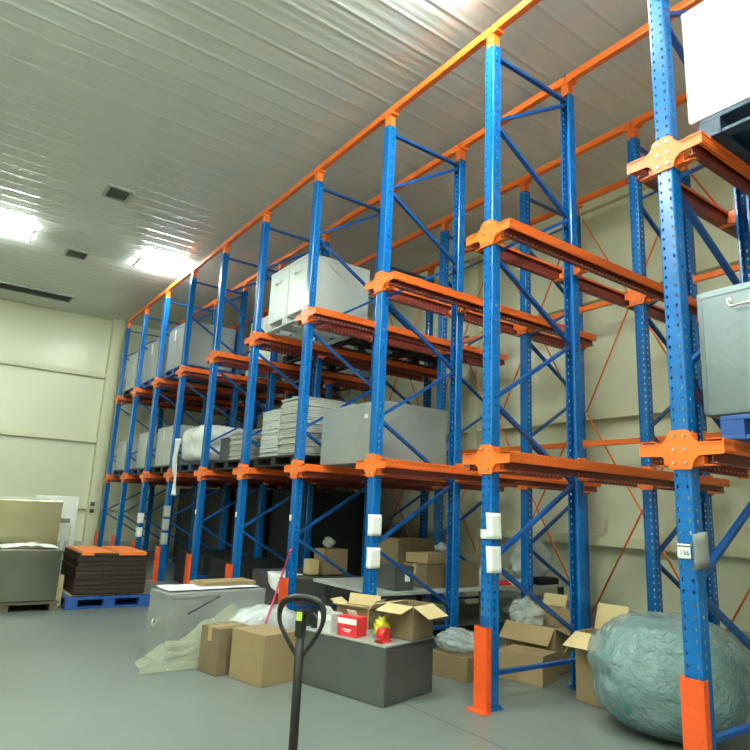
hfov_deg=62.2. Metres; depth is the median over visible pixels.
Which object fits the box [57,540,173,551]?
baseboard
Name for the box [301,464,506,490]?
rail
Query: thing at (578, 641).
carton
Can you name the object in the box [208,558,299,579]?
box
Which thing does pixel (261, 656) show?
carton
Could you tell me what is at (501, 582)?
tray
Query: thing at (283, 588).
guard
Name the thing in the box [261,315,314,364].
box
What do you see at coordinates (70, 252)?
ceiling vent
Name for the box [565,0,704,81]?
bar
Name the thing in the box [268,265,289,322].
box
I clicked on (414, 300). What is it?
rail
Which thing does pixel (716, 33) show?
box
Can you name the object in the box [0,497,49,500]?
strap
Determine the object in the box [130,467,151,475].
pallet
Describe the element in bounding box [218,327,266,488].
frame
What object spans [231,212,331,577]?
frame
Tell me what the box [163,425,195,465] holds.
box
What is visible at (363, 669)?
box
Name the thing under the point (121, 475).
rail
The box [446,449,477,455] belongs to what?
bar
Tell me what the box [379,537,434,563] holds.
carton
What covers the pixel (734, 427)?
pallet
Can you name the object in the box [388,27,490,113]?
bar
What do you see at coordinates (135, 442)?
box
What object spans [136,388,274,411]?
rail
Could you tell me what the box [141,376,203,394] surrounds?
pallet
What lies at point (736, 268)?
bar
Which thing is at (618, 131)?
bar
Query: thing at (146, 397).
rail
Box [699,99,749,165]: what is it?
pallet
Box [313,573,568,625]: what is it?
bench
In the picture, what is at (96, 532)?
guard
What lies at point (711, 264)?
trim
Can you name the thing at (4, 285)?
ceiling vent
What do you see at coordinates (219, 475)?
rail
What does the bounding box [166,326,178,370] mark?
box
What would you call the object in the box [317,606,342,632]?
box
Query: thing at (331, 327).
rail
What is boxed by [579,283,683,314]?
bar
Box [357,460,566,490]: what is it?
rail
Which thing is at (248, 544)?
box
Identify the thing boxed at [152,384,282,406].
rail
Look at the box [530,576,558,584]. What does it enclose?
case
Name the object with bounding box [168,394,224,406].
pallet
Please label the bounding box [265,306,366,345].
pallet
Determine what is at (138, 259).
lamp
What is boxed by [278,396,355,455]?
bale
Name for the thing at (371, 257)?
bar
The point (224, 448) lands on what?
box
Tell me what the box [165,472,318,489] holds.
rail
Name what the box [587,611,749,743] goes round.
bale
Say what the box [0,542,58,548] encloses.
paper sheet
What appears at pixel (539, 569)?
bag
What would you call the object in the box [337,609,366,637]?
box
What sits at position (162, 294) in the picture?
bar
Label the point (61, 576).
carton
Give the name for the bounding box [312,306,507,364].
rail
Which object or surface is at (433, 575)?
carton
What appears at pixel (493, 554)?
paper sign
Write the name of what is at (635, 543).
trim
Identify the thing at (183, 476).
rail
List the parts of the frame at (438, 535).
post, post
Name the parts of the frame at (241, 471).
post, post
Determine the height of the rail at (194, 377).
0.150 m
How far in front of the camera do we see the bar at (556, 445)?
9.27 m
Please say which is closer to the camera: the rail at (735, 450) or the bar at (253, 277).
the rail at (735, 450)
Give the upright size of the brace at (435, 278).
3.012 m
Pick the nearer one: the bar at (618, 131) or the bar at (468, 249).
the bar at (618, 131)
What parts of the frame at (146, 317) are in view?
post, post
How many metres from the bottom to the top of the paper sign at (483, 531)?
0.075 m
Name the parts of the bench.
leg, leg, leg, leg, leg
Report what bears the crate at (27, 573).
on the pallet at (49, 605)
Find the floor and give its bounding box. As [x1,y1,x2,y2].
[0,552,749,749]
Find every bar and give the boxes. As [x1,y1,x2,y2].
[128,305,145,321]
[146,288,166,307]
[167,267,192,290]
[170,318,185,328]
[192,242,224,270]
[193,300,214,317]
[215,281,244,301]
[224,209,264,244]
[236,316,252,326]
[244,258,280,283]
[265,167,317,212]
[280,229,324,260]
[317,109,388,170]
[325,194,380,232]
[352,252,376,266]
[387,217,443,250]
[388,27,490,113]
[389,144,458,196]
[392,264,428,283]
[429,247,472,268]
[443,176,522,221]
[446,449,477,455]
[458,77,564,148]
[463,334,482,343]
[491,0,540,31]
[495,312,563,335]
[500,206,565,237]
[500,443,570,451]
[523,121,631,180]
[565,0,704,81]
[577,155,680,204]
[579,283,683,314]
[583,436,665,448]
[631,92,686,125]
[681,149,693,157]
[693,264,748,284]
[703,431,721,440]
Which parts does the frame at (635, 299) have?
post, post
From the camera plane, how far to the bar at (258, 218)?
10.93 m
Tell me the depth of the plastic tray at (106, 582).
8.69 m
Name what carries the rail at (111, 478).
attached to the frame at (128, 328)
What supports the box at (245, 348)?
on the pallet at (217, 385)
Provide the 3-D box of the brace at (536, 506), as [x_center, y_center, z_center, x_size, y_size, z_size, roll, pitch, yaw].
[2.437,2.021,9.352,0.049,2.712,1.580,11,-15,-34]
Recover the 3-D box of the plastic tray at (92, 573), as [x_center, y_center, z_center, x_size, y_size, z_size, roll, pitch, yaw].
[-4.005,2.863,9.161,0.940,0.060,1.100,11,-15,-34]
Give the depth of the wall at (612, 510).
9.25 m
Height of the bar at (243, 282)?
0.094 m
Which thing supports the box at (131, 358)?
on the pallet at (126, 393)
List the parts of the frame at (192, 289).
post, post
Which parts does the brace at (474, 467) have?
rod, rod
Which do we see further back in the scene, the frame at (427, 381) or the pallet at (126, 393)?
the pallet at (126, 393)
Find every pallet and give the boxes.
[0,600,58,613]
[60,592,149,609]
[113,469,130,476]
[123,385,177,401]
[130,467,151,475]
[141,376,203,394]
[152,465,177,474]
[163,364,232,385]
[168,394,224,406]
[178,462,223,472]
[189,386,246,400]
[211,459,279,471]
[216,373,282,393]
[245,361,298,383]
[253,454,320,469]
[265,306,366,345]
[283,354,355,372]
[296,372,369,391]
[330,335,421,357]
[387,345,481,369]
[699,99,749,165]
[720,413,749,442]
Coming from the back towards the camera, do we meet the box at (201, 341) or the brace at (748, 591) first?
the box at (201, 341)
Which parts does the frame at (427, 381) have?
post, post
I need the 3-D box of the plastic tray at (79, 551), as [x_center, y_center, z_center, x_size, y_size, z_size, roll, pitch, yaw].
[-3.983,2.612,9.216,0.940,0.080,1.111,11,-15,-34]
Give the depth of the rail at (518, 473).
6.06 m
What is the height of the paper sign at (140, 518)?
0.210 m
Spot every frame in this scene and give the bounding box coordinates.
[97,322,171,550]
[114,307,192,562]
[135,290,216,558]
[157,270,248,580]
[189,244,285,583]
[212,399,244,488]
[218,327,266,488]
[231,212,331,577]
[247,313,295,488]
[277,385,338,490]
[284,169,389,610]
[316,297,373,489]
[355,111,469,646]
[373,252,435,597]
[429,220,502,605]
[462,28,595,711]
[513,179,595,628]
[623,123,723,626]
[626,0,749,749]
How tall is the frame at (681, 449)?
6.176 m
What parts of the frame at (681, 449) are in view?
post, post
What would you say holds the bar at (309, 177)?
attached to the frame at (241, 471)
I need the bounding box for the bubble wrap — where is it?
[229,604,295,630]
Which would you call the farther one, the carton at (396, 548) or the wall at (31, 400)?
the wall at (31, 400)
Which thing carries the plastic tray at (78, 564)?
on the plastic tray at (67, 564)
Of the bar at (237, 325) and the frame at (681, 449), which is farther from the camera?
the bar at (237, 325)
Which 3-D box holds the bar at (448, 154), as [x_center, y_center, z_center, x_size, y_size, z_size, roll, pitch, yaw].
[0.636,-2.890,8.925,0.095,0.094,1.686,11,-15,-34]
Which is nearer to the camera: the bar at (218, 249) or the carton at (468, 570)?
the carton at (468, 570)
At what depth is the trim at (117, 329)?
17.30 m
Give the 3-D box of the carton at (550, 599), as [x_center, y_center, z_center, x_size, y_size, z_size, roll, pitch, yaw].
[2.018,2.862,7.177,0.493,0.606,0.441,-9,-16,42]
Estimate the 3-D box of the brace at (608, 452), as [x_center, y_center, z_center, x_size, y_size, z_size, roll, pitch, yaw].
[3.429,1.776,7.996,0.049,2.712,1.580,11,-15,-34]
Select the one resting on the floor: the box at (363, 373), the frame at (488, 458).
the frame at (488, 458)
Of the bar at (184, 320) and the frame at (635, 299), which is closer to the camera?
the frame at (635, 299)
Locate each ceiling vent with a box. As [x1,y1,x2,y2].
[0,280,74,302]
[62,247,90,260]
[101,183,134,203]
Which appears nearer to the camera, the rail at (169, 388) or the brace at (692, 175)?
the brace at (692, 175)
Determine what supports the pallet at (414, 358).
on the rail at (279, 341)
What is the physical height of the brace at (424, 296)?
3.012 m
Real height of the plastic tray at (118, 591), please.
0.060 m
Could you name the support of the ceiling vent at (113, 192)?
in the ceiling
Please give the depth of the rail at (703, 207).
5.05 m
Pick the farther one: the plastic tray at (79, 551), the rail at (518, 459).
the plastic tray at (79, 551)
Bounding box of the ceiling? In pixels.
[0,0,697,337]
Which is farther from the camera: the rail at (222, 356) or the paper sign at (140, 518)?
the paper sign at (140, 518)
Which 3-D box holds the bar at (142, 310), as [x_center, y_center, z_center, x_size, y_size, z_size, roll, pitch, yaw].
[-6.254,-1.600,16.410,0.095,0.094,1.686,11,-15,-34]
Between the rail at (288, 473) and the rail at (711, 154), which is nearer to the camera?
the rail at (711, 154)
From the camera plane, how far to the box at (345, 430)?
7.49 m
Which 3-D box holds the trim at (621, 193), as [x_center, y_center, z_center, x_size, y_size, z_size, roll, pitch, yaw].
[2.238,-2.417,11.706,0.100,0.160,21.600,11,-15,-34]
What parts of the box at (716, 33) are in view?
box lid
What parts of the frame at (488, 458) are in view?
post, plate, post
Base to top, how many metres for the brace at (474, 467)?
2.712 m
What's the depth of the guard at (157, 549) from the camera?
11.65 m
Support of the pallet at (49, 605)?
on the floor
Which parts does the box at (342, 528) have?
box lid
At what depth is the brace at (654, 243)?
8.71 m
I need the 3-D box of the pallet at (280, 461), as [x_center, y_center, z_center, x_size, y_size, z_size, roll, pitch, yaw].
[-0.995,1.303,9.099,1.100,0.155,1.300,11,-15,-34]
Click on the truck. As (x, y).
(298, 651)
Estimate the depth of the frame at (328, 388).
12.50 m
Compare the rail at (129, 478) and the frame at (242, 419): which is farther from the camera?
the frame at (242, 419)
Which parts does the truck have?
loop handle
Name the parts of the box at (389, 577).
box lid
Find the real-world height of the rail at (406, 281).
0.150 m
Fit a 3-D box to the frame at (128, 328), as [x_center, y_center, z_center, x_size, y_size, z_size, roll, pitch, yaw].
[-6.423,1.679,16.756,1.308,6.176,0.550,11,-15,-34]
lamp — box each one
[0,221,34,242]
[132,256,188,278]
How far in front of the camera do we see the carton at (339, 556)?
8.44 m
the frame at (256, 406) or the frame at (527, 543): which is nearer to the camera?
the frame at (527, 543)
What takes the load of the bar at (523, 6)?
attached to the frame at (488, 458)
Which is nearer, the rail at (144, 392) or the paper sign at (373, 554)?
the paper sign at (373, 554)
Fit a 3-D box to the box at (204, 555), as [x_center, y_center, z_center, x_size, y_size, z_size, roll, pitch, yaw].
[-2.964,3.581,11.499,1.014,0.564,1.414,11,-15,-34]
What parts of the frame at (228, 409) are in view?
post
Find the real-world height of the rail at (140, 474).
0.150 m
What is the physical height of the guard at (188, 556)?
0.620 m
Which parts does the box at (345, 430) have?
box lid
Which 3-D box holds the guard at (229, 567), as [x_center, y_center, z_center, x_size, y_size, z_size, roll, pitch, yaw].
[-2.154,3.045,8.961,0.115,0.620,0.200,11,-15,-34]
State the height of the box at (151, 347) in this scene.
0.944 m
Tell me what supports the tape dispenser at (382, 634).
on the box at (363, 669)
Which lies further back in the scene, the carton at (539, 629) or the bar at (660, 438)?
the bar at (660, 438)
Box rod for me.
[188,596,219,614]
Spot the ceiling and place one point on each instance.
(209, 111)
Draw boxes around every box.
[115,441,124,469]
[121,440,138,468]
[125,353,135,390]
[132,349,146,387]
[136,432,157,467]
[143,587,265,664]
[144,341,155,381]
[151,336,202,381]
[154,427,166,465]
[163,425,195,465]
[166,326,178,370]
[172,489,193,562]
[174,550,253,583]
[175,321,235,370]
[200,489,234,549]
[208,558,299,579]
[219,437,230,460]
[230,489,272,557]
[231,337,281,379]
[249,318,263,358]
[252,568,360,625]
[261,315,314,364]
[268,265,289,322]
[268,489,364,575]
[287,253,369,318]
[302,626,434,707]
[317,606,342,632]
[320,400,447,467]
[322,345,368,377]
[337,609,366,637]
[377,563,413,590]
[479,565,495,583]
[681,0,749,130]
[696,281,749,419]
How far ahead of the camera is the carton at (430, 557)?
7.44 m
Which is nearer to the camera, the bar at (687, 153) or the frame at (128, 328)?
the bar at (687, 153)
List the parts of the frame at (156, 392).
post, post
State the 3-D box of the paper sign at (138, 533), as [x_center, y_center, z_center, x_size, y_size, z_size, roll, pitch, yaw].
[-5.025,3.329,13.187,0.161,0.200,0.071,0,-12,13]
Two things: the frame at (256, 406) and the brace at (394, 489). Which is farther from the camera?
the frame at (256, 406)
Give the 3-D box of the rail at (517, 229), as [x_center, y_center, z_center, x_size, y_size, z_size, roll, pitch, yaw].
[2.662,-1.031,6.608,3.680,0.150,0.105,11,-15,-34]
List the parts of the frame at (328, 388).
post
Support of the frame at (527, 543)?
on the floor
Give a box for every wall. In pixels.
[0,298,241,540]
[257,167,749,631]
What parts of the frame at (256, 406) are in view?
post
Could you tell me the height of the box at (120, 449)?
0.714 m
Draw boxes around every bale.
[228,432,261,459]
[259,409,281,456]
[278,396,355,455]
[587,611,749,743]
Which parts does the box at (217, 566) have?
box lid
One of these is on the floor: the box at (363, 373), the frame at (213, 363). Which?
the frame at (213, 363)
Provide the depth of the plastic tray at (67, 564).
8.76 m
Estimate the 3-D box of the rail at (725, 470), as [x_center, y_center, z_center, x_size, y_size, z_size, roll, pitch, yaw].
[3.306,0.813,5.163,3.680,0.150,0.105,11,-15,-34]
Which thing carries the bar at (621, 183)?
attached to the frame at (527, 543)
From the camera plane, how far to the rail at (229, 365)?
12.25 m
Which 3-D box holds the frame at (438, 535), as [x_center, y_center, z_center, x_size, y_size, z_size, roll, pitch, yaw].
[1.490,0.590,9.982,1.308,6.176,0.410,11,-15,-34]
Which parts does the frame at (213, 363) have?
post, post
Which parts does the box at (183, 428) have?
box lid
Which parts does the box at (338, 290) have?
box lid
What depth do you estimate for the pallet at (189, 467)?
11.53 m
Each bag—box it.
[373,615,390,634]
[508,537,551,577]
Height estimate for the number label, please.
0.088 m
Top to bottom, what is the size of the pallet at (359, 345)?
0.155 m
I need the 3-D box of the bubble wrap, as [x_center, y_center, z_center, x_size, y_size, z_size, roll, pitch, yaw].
[-1.107,2.551,6.189,0.817,0.515,0.376,11,-15,-34]
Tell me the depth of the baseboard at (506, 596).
9.66 m
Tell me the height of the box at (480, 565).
0.228 m
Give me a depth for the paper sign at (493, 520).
5.16 m
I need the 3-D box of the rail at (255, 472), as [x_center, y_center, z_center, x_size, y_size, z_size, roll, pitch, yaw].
[-0.408,1.732,10.241,3.680,0.150,0.105,11,-15,-34]
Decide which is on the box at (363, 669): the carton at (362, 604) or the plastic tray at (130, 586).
the carton at (362, 604)
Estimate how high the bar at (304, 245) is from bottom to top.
0.094 m
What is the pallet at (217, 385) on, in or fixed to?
on the rail at (200, 388)
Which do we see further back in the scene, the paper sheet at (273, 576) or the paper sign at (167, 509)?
the paper sign at (167, 509)
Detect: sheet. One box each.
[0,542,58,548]
[62,589,145,595]
[156,584,257,590]
[189,578,255,585]
[268,571,302,592]
[499,585,515,587]
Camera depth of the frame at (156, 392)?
13.85 m
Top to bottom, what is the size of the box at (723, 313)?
0.824 m
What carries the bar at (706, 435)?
attached to the frame
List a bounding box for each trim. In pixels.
[0,358,126,381]
[0,429,122,444]
[78,504,177,511]
[81,319,124,545]
[260,250,748,393]
[368,161,700,300]
[382,520,749,557]
[447,400,698,435]
[465,251,483,603]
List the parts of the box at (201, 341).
box lid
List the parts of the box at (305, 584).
box lid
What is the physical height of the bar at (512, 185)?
0.094 m
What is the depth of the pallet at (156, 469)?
12.93 m
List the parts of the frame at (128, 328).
post, post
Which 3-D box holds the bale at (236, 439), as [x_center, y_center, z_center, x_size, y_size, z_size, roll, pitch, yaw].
[-1.811,1.221,10.295,1.030,0.430,0.629,11,-15,-34]
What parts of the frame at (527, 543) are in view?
post, post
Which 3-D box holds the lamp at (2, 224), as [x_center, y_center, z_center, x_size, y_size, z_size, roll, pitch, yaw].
[-7.121,-2.833,11.886,1.030,0.120,0.660,11,-15,-34]
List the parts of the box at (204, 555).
box lid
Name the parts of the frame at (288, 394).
post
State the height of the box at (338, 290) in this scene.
0.814 m
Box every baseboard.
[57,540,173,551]
[442,590,749,659]
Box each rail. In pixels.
[108,476,236,488]
[118,396,244,417]
[121,475,231,486]
[125,475,255,488]
[131,390,262,413]
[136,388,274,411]
[140,474,276,488]
[146,473,290,488]
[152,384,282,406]
[157,378,285,403]
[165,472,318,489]
[172,472,333,489]
[176,370,324,398]
[183,366,340,398]
[195,470,360,489]
[204,470,362,488]
[207,360,369,391]
[216,351,369,387]
[234,468,418,490]
[245,467,433,490]
[246,337,422,380]
[258,332,436,378]
[285,465,481,490]
[297,314,482,367]
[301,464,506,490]
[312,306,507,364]
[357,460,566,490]
[366,281,564,348]
[380,459,600,491]
[388,271,596,345]
[464,453,674,490]
[469,233,678,325]
[501,218,697,315]
[501,451,729,492]
[629,157,746,243]
[641,442,747,476]
[687,130,749,196]
[706,438,749,468]
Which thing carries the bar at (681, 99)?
attached to the frame at (635, 299)
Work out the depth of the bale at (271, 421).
9.14 m
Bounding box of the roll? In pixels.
[307,612,317,627]
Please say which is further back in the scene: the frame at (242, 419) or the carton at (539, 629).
the frame at (242, 419)
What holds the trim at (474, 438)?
attached to the wall at (612, 510)
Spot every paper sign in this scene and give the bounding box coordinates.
[135,527,142,536]
[137,513,143,522]
[159,533,167,544]
[161,519,169,530]
[162,506,170,516]
[366,547,380,568]
[367,514,381,535]
[481,529,486,538]
[486,513,501,538]
[486,546,501,572]
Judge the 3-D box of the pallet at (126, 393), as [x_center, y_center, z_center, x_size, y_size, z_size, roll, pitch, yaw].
[-5.861,0.505,16.316,1.100,0.155,1.300,11,-15,-34]
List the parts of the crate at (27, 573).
box lid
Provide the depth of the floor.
4.69 m
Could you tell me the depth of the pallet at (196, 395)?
15.82 m
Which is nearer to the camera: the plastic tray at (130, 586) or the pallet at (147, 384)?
the plastic tray at (130, 586)
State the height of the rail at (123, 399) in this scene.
0.150 m
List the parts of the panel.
plate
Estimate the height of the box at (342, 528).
1.764 m
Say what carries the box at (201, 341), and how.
on the pallet at (170, 374)
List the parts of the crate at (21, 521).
box lid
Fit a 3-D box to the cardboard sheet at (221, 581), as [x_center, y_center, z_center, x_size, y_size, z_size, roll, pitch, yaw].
[-1.616,2.198,6.618,0.620,0.035,0.310,13,-16,-39]
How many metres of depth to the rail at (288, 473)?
9.04 m
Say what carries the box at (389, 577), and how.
on the bench
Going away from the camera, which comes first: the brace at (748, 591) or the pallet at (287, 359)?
the brace at (748, 591)
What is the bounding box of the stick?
[265,548,291,623]
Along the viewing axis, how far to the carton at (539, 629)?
6.25 m
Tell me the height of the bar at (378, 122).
0.094 m
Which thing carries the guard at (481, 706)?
on the floor
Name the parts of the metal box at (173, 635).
handle, box lid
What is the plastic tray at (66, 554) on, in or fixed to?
on the plastic tray at (78, 564)
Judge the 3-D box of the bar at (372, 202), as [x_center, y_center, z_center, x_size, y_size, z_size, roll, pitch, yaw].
[-0.356,-2.645,10.281,0.095,0.094,1.686,11,-15,-34]
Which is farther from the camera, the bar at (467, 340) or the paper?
the bar at (467, 340)
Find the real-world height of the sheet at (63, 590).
0.003 m
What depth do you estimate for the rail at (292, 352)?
10.96 m
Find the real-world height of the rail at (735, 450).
0.150 m
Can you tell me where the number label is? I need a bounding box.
[677,543,690,558]
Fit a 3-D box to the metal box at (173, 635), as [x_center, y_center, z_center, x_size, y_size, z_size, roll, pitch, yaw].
[-1.720,2.488,6.292,1.119,0.624,0.434,14,-16,-42]
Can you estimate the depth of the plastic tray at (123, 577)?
8.72 m
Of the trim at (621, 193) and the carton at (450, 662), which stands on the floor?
the carton at (450, 662)
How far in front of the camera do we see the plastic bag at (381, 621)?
5.17 m
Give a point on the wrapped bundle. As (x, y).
(192, 438)
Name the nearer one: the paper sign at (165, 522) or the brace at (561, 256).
the brace at (561, 256)
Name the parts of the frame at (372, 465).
post, post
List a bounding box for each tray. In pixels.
[60,573,145,585]
[61,560,146,571]
[61,564,146,575]
[61,568,145,580]
[63,551,147,561]
[63,556,147,566]
[63,580,144,590]
[63,584,143,595]
[64,546,148,557]
[494,579,510,585]
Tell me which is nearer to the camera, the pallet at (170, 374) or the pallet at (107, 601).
the pallet at (107, 601)
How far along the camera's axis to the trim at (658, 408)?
9.13 m
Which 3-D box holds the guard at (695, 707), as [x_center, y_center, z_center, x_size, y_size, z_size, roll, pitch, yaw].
[1.814,2.063,3.535,0.115,0.620,0.200,11,-15,-34]
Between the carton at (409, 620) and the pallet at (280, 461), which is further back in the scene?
the pallet at (280, 461)
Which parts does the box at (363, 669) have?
door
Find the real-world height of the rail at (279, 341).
0.150 m
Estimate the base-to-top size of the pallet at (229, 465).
0.155 m
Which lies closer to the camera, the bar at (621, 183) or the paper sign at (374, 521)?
the paper sign at (374, 521)
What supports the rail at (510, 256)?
attached to the frame at (635, 299)
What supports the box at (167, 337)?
on the pallet at (147, 384)
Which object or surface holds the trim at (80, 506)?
attached to the wall at (31, 400)
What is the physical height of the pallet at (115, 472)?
0.155 m
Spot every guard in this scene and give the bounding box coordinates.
[93,531,98,545]
[110,535,114,545]
[131,540,135,547]
[149,546,160,580]
[183,554,191,583]
[225,563,232,577]
[278,577,288,606]
[465,625,490,715]
[680,675,711,749]
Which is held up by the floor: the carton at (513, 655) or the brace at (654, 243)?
the carton at (513, 655)
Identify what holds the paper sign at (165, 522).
attached to the frame at (192, 289)
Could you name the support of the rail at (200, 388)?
attached to the frame at (156, 392)
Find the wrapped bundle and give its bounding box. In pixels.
[171,425,242,495]
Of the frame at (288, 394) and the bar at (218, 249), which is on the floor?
the frame at (288, 394)
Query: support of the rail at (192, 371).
attached to the frame at (192, 289)
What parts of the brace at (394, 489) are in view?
rod, rod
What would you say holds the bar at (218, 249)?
attached to the frame at (192, 289)
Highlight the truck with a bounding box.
[277,594,325,749]
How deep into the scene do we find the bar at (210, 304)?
15.46 m
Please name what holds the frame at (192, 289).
on the floor
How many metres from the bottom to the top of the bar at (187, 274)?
0.094 m
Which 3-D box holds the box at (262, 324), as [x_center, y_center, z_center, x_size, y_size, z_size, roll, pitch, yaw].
[-2.069,-0.568,13.296,1.054,1.014,0.609,11,-15,-34]
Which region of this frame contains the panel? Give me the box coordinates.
[36,495,78,549]
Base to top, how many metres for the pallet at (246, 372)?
0.155 m
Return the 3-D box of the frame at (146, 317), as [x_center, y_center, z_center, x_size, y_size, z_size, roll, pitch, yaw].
[-5.431,1.433,15.400,1.308,6.176,0.550,11,-15,-34]
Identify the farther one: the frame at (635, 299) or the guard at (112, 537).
the guard at (112, 537)
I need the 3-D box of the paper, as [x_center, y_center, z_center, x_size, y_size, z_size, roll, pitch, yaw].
[1.980,1.062,3.751,0.121,0.230,0.048,9,-14,-26]
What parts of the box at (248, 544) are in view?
box lid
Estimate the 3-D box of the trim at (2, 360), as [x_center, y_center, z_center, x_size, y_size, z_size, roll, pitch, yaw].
[-9.101,-0.240,16.704,12.150,0.130,0.140,11,-15,-34]
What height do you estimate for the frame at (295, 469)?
6.176 m
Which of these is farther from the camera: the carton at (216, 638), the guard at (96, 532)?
the guard at (96, 532)
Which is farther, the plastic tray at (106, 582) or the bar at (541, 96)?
the plastic tray at (106, 582)
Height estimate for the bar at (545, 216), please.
0.094 m
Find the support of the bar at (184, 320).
attached to the frame at (128, 328)
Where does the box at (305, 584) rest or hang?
on the floor
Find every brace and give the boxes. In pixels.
[387,489,408,536]
[388,296,424,405]
[435,278,483,397]
[444,467,480,564]
[499,425,569,594]
[500,256,565,418]
[582,219,680,412]
[587,409,694,614]
[691,174,718,205]
[726,587,749,631]
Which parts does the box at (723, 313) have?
box lid, handle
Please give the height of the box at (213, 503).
1.764 m
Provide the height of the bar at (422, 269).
0.094 m
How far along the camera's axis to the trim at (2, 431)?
16.60 m
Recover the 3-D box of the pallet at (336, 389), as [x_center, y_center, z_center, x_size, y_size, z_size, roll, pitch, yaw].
[-0.940,0.149,13.601,1.100,0.155,1.300,11,-15,-34]
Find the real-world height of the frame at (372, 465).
6.176 m
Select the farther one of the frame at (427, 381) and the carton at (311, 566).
the frame at (427, 381)
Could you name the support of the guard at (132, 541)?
on the floor
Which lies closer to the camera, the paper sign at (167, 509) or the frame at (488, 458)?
the frame at (488, 458)
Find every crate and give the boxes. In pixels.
[0,499,63,545]
[0,545,62,602]
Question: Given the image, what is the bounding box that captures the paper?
[692,532,709,569]
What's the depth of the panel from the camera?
10.72 m
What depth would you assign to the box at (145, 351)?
15.78 m
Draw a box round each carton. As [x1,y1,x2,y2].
[56,574,63,606]
[198,621,250,676]
[229,624,295,687]
[303,559,318,574]
[314,548,347,574]
[330,592,385,629]
[373,600,447,641]
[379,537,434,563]
[403,562,449,588]
[406,551,449,564]
[432,646,473,682]
[459,560,478,587]
[499,605,574,675]
[499,644,556,687]
[525,592,567,615]
[563,602,628,707]
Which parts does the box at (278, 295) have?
box lid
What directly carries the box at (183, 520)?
on the floor
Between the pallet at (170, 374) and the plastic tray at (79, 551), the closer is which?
the plastic tray at (79, 551)
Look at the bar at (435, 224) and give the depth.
10.90 m
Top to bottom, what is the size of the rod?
0.145 m
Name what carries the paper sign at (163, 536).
attached to the frame at (192, 289)
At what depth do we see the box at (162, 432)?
13.21 m
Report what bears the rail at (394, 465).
attached to the frame at (372, 465)
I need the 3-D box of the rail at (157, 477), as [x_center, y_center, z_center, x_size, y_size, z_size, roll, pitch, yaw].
[-3.384,2.469,14.310,3.680,0.150,0.105,11,-15,-34]
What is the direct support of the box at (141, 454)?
on the pallet at (134, 471)
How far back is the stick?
6.58 m
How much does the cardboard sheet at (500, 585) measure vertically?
0.010 m
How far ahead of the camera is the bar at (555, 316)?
9.52 m
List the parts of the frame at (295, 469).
post, post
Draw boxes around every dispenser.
[374,627,390,643]
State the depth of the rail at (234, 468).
10.49 m
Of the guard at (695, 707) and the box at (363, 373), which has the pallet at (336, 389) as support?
the box at (363, 373)
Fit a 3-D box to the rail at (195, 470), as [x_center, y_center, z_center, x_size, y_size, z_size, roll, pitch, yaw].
[-1.654,2.041,11.945,3.680,0.150,0.105,11,-15,-34]
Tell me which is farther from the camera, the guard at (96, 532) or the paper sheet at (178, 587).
the guard at (96, 532)
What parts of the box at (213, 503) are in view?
box lid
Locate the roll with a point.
(312, 619)

